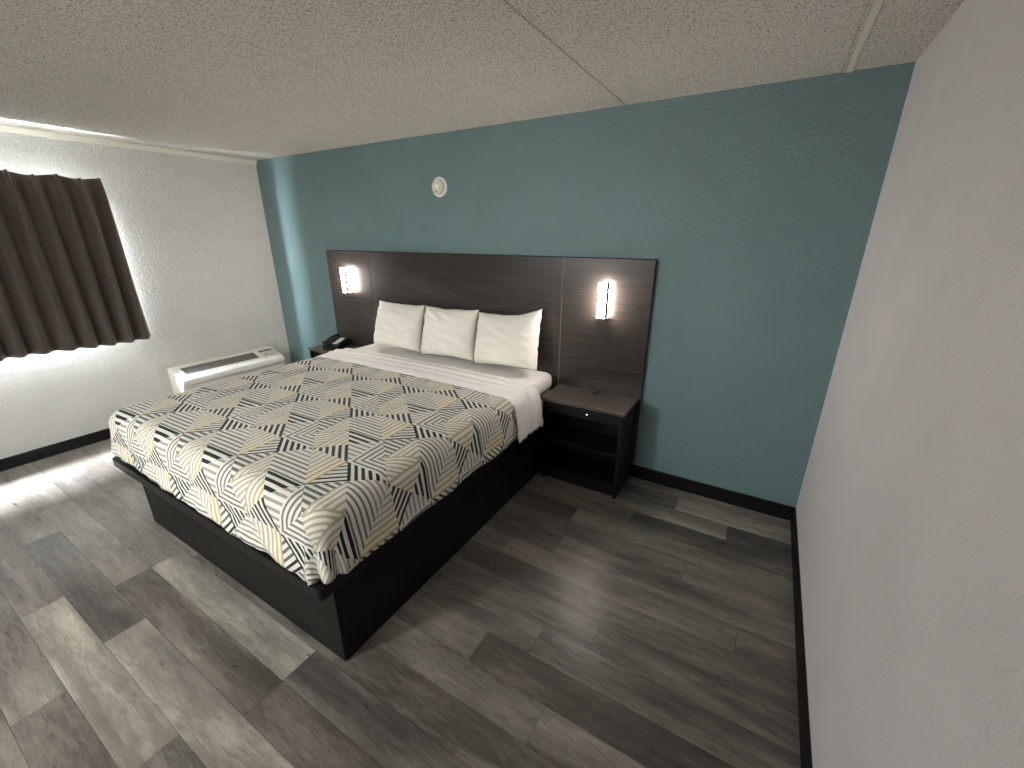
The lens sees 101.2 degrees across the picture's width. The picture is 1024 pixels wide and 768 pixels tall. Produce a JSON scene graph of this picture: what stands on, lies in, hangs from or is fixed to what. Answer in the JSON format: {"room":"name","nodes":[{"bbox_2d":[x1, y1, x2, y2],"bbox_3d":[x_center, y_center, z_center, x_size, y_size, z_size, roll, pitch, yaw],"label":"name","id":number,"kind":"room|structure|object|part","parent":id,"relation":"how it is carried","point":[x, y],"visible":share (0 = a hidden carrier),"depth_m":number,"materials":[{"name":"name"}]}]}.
{"room":"hotel room","nodes":[
{"label":"hotel room","id":0,"kind":"room"},
{"bbox_2d":[0,131,291,458],"bbox_3d":[-4.104,-0.449,2.731,0.220,2.440,5.200,11,22,29],"label":"wall","id":1,"kind":"structure","parent":0,"point":[193,231],"depth_m":3.83,"materials":[{"name":"white paint"}]},
{"bbox_2d":[0,428,110,471],"bbox_3d":[-4.005,0.676,3.067,0.012,0.095,5.200,11,22,29],"label":"baseboard","id":2,"kind":"structure","parent":1,"relation":"attached to","point":[34,455],"depth_m":3.44,"materials":[{"name":"black plastic"}]},
{"bbox_2d":[0,169,150,360],"bbox_3d":[-3.807,-0.719,2.693,0.233,1.294,2.197,11,22,29],"label":"curtain","id":3,"kind":"object","parent":1,"relation":"hanging from","point":[67,284],"visible":1,"depth_m":3.19,"materials":[{"name":"brown fabric"}]},
{"bbox_2d":[0,124,256,164],"bbox_3d":[-3.995,-1.556,2.271,0.030,0.044,5.200,11,22,29],"label":"trim","id":4,"kind":"structure","parent":1,"relation":"attached to","point":[3,127],"depth_m":3.44,"materials":[{"name":"beige paint"}]},
{"bbox_2d":[157,341,284,396],"bbox_3d":[-2.927,-0.077,4.446,0.272,0.495,1.170,11,22,29],"label":"air conditioner","id":5,"kind":"object","parent":1,"relation":"attached to","point":[191,374],"visible":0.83,"depth_m":4.25,"materials":[{"name":"white plastic"}]},
{"bbox_2d":[176,351,261,375],"bbox_3d":[-2.970,-0.217,4.307,0.143,0.057,0.740,11,22,29],"label":"grille","id":6,"kind":"object","parent":5,"relation":"attached to","point":[209,366],"depth_m":4.27,"materials":[{"name":"beige plastic"}]},
{"bbox_3d":[-2.720,-0.348,4.692,0.148,0.056,0.175,11,22,29],"label":"control panel","id":7,"kind":"part","parent":5,"relation":"part of","materials":[{"name":"white plastic"}]},
{"bbox_2d":[0,438,800,767],"bbox_3d":[-1.779,1.215,1.847,5.640,0.100,5.640,11,22,29],"label":"floor","id":8,"kind":"structure","parent":0,"point":[651,625],"depth_m":1.85,"materials":[{"name":"plastic"}]},
{"bbox_2d":[112,426,541,660],"bbox_3d":[-1.043,0.524,2.983,1.977,0.443,2.090,11,22,29],"label":"platform","id":9,"kind":"object","parent":8,"relation":"on","point":[342,614],"visible":0.47,"depth_m":2.07,"materials":[{"name":"black laminate"}]},
{"bbox_2d":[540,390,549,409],"bbox_3d":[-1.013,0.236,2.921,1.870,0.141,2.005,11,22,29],"label":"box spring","id":10,"kind":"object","parent":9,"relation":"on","point":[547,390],"visible":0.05,"depth_m":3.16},
{"bbox_2d":[355,343,551,394],"bbox_3d":[-1.016,0.101,2.866,1.910,0.144,2.030,11,22,29],"label":"mattress","id":11,"kind":"object","parent":10,"relation":"on","point":[542,381],"visible":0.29,"depth_m":3.33,"materials":[{"name":"white fabric"}]},
{"bbox_2d":[108,357,517,585],"bbox_3d":[-1.147,0.229,2.670,2.050,0.315,1.659,11,22,29],"label":"comforter","id":12,"kind":"object","parent":11,"relation":"on","point":[315,464],"visible":0.91,"depth_m":2.10,"materials":[{"name":"multicoloured fabric"}]},
{"bbox_2d":[374,300,424,351],"bbox_3d":[-1.003,-0.511,3.698,0.554,0.392,0.259,11,22,29],"label":"pillow","id":13,"kind":"object","parent":11,"relation":"on","point":[397,325],"visible":0.98,"depth_m":3.59,"materials":[{"name":"white fabric"}]},
{"bbox_2d":[317,348,543,442],"bbox_3d":[-0.756,0.005,3.282,2.091,0.350,0.337,11,22,29],"label":"sheet","id":14,"kind":"object","parent":11,"relation":"on","point":[524,397],"visible":0.93,"depth_m":2.94,"materials":[{"name":"white fabric"}]},
{"bbox_2d":[421,306,478,360],"bbox_3d":[-0.521,-0.416,3.432,0.550,0.408,0.255,11,22,29],"label":"pillow","id":15,"kind":"object","parent":11,"relation":"on","point":[446,332],"visible":0.99,"depth_m":3.33,"materials":[{"name":"white fabric"}]},
{"bbox_2d":[474,309,541,370],"bbox_3d":[-0.051,-0.346,3.150,0.580,0.461,0.257,11,22,29],"label":"pillow","id":16,"kind":"object","parent":11,"relation":"on","point":[510,340],"visible":1,"depth_m":3.06,"materials":[{"name":"white fabric"}]},
{"bbox_2d":[308,344,361,357],"bbox_3d":[-1.708,-0.057,4.316,0.622,0.646,0.318,11,22,29],"label":"nightstand","id":17,"kind":"object","parent":8,"relation":"on","point":[315,351],"visible":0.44,"depth_m":4.23,"materials":[{"name":"brown laminate"}]},
{"bbox_2d":[322,333,350,349],"bbox_3d":[-1.774,-0.429,4.240,0.170,0.114,0.220,5,20,13],"label":"telephone","id":18,"kind":"object","parent":17,"relation":"on","point":[329,343],"visible":1,"depth_m":4.21,"materials":[{"name":"black plastic"}]},
{"bbox_2d":[541,384,637,498],"bbox_3d":[0.542,0.395,3.050,0.600,0.646,0.318,11,22,29],"label":"nightstand","id":19,"kind":"object","parent":8,"relation":"on","point":[587,434],"visible":1,"depth_m":3.02,"materials":[{"name":"brown laminate"}]},
{"bbox_3d":[0.306,0.360,3.191,0.022,0.617,0.312,11,22,29],"label":"panel","id":20,"kind":"part","parent":19,"relation":"part of","materials":[{"name":"black laminate"}]},
{"bbox_2d":[544,449,614,486],"bbox_3d":[0.544,0.618,3.133,0.532,0.020,0.286,11,22,29],"label":"shelf","id":21,"kind":"object","parent":19,"relation":"attached to","point":[593,469],"depth_m":3.12,"materials":[{"name":"black laminate"}]},
{"bbox_2d":[546,423,617,457],"bbox_3d":[0.547,0.404,3.061,0.532,0.022,0.276,11,22,29],"label":"shelf","id":22,"kind":"object","parent":19,"relation":"attached to","point":[587,438],"depth_m":3.07,"materials":[{"name":"black laminate"}]},
{"bbox_3d":[0.621,0.341,3.170,0.532,0.567,0.012,11,22,29],"label":"panel","id":23,"kind":"part","parent":19,"relation":"part of","materials":[{"name":"black laminate"}]},
{"bbox_3d":[0.782,0.456,2.924,0.022,0.617,0.312,11,22,29],"label":"panel","id":24,"kind":"part","parent":19,"relation":"part of","materials":[{"name":"black laminate"}]},
{"bbox_2d":[0,0,963,159],"bbox_3d":[-1.776,-1.226,0.981,5.640,0.200,5.640,11,22,29],"label":"ceiling","id":25,"kind":"structure","parent":0,"point":[245,79],"depth_m":1.85,"materials":[{"name":"white paint"}]},
{"bbox_2d":[846,0,883,72],"bbox_3d":[0.252,-0.723,-0.126,0.024,0.005,5.200,11,22,29],"label":"trim","id":26,"kind":"structure","parent":25,"relation":"attached to","point":[877,5],"depth_m":1.59,"materials":[{"name":"beige paint"}]},
{"bbox_2d":[256,62,915,507],"bbox_3d":[-0.388,-0.758,3.615,5.640,2.440,0.220,11,22,29],"label":"wall","id":27,"kind":"structure","parent":0,"point":[755,207],"depth_m":2.61,"materials":[{"name":"teal paint"}]},
{"bbox_2d":[432,177,447,196],"bbox_3d":[-0.575,-1.544,3.292,0.146,0.146,0.045,11,22,29],"label":"smoke detector","id":28,"kind":"object","parent":27,"relation":"attached to","point":[439,185],"visible":1,"depth_m":3.27,"materials":[{"name":"beige plastic"}]},
{"bbox_2d":[326,250,656,463],"bbox_3d":[-0.463,-0.370,3.640,3.186,1.452,0.039,11,22,29],"label":"headboard","id":29,"kind":"object","parent":27,"relation":"attached to","point":[576,349],"visible":0.56,"depth_m":3.12,"materials":[{"name":"laminate"}]},
{"bbox_2d":[339,267,352,294],"bbox_3d":[-1.601,-1.001,4.068,0.078,0.256,0.072,11,22,29],"label":"wall sconce","id":30,"kind":"object","parent":29,"relation":"attached to","point":[346,279],"visible":1,"depth_m":4.05,"materials":[{"name":"white glass"}]},
{"bbox_3d":[-1.573,-0.591,4.265,0.600,1.448,0.039,11,22,29],"label":"panel","id":31,"kind":"part","parent":29,"relation":"part of","materials":[{"name":"laminate"}]},
{"bbox_3d":[-0.474,-0.370,3.646,1.949,1.448,0.039,11,22,29],"label":"panel","id":32,"kind":"part","parent":29,"relation":"part of","materials":[{"name":"laminate"}]},
{"bbox_2d":[595,282,611,320],"bbox_3d":[0.617,-0.556,2.821,0.078,0.256,0.072,11,22,29],"label":"wall sconce","id":33,"kind":"object","parent":29,"relation":"attached to","point":[604,289],"visible":1,"depth_m":2.80,"materials":[{"name":"white glass"}]},
{"bbox_3d":[0.631,-0.565,2.849,0.072,0.220,0.006,11,22,29],"label":"plate","id":34,"kind":"part","parent":33,"relation":"part of","materials":[{"name":"white metal"}]},
{"bbox_3d":[0.636,-0.148,3.022,0.625,1.448,0.039,11,22,29],"label":"panel","id":35,"kind":"part","parent":29,"relation":"part of","materials":[{"name":"laminate"}]},
{"bbox_2d":[628,464,793,520],"bbox_3d":[-0.448,0.378,3.913,5.176,0.100,0.012,11,22,29],"label":"baseboard","id":36,"kind":"structure","parent":27,"relation":"attached to","point":[775,509],"depth_m":2.88,"materials":[{"name":"black plastic"}]},
{"bbox_2d":[796,0,1023,767],"bbox_3d":[0.549,0.485,0.113,0.220,2.440,5.200,11,22,29],"label":"wall","id":37,"kind":"structure","parent":0,"point":[910,505],"depth_m":1.03,"materials":[{"name":"grey paint"}]},
{"bbox_2d":[790,507,812,767],"bbox_3d":[0.448,1.567,0.560,0.012,0.100,5.200,11,22,29],"label":"baseboard","id":38,"kind":"structure","parent":37,"relation":"attached to","point":[803,707],"depth_m":1.73,"materials":[{"name":"black plastic"}]}
]}

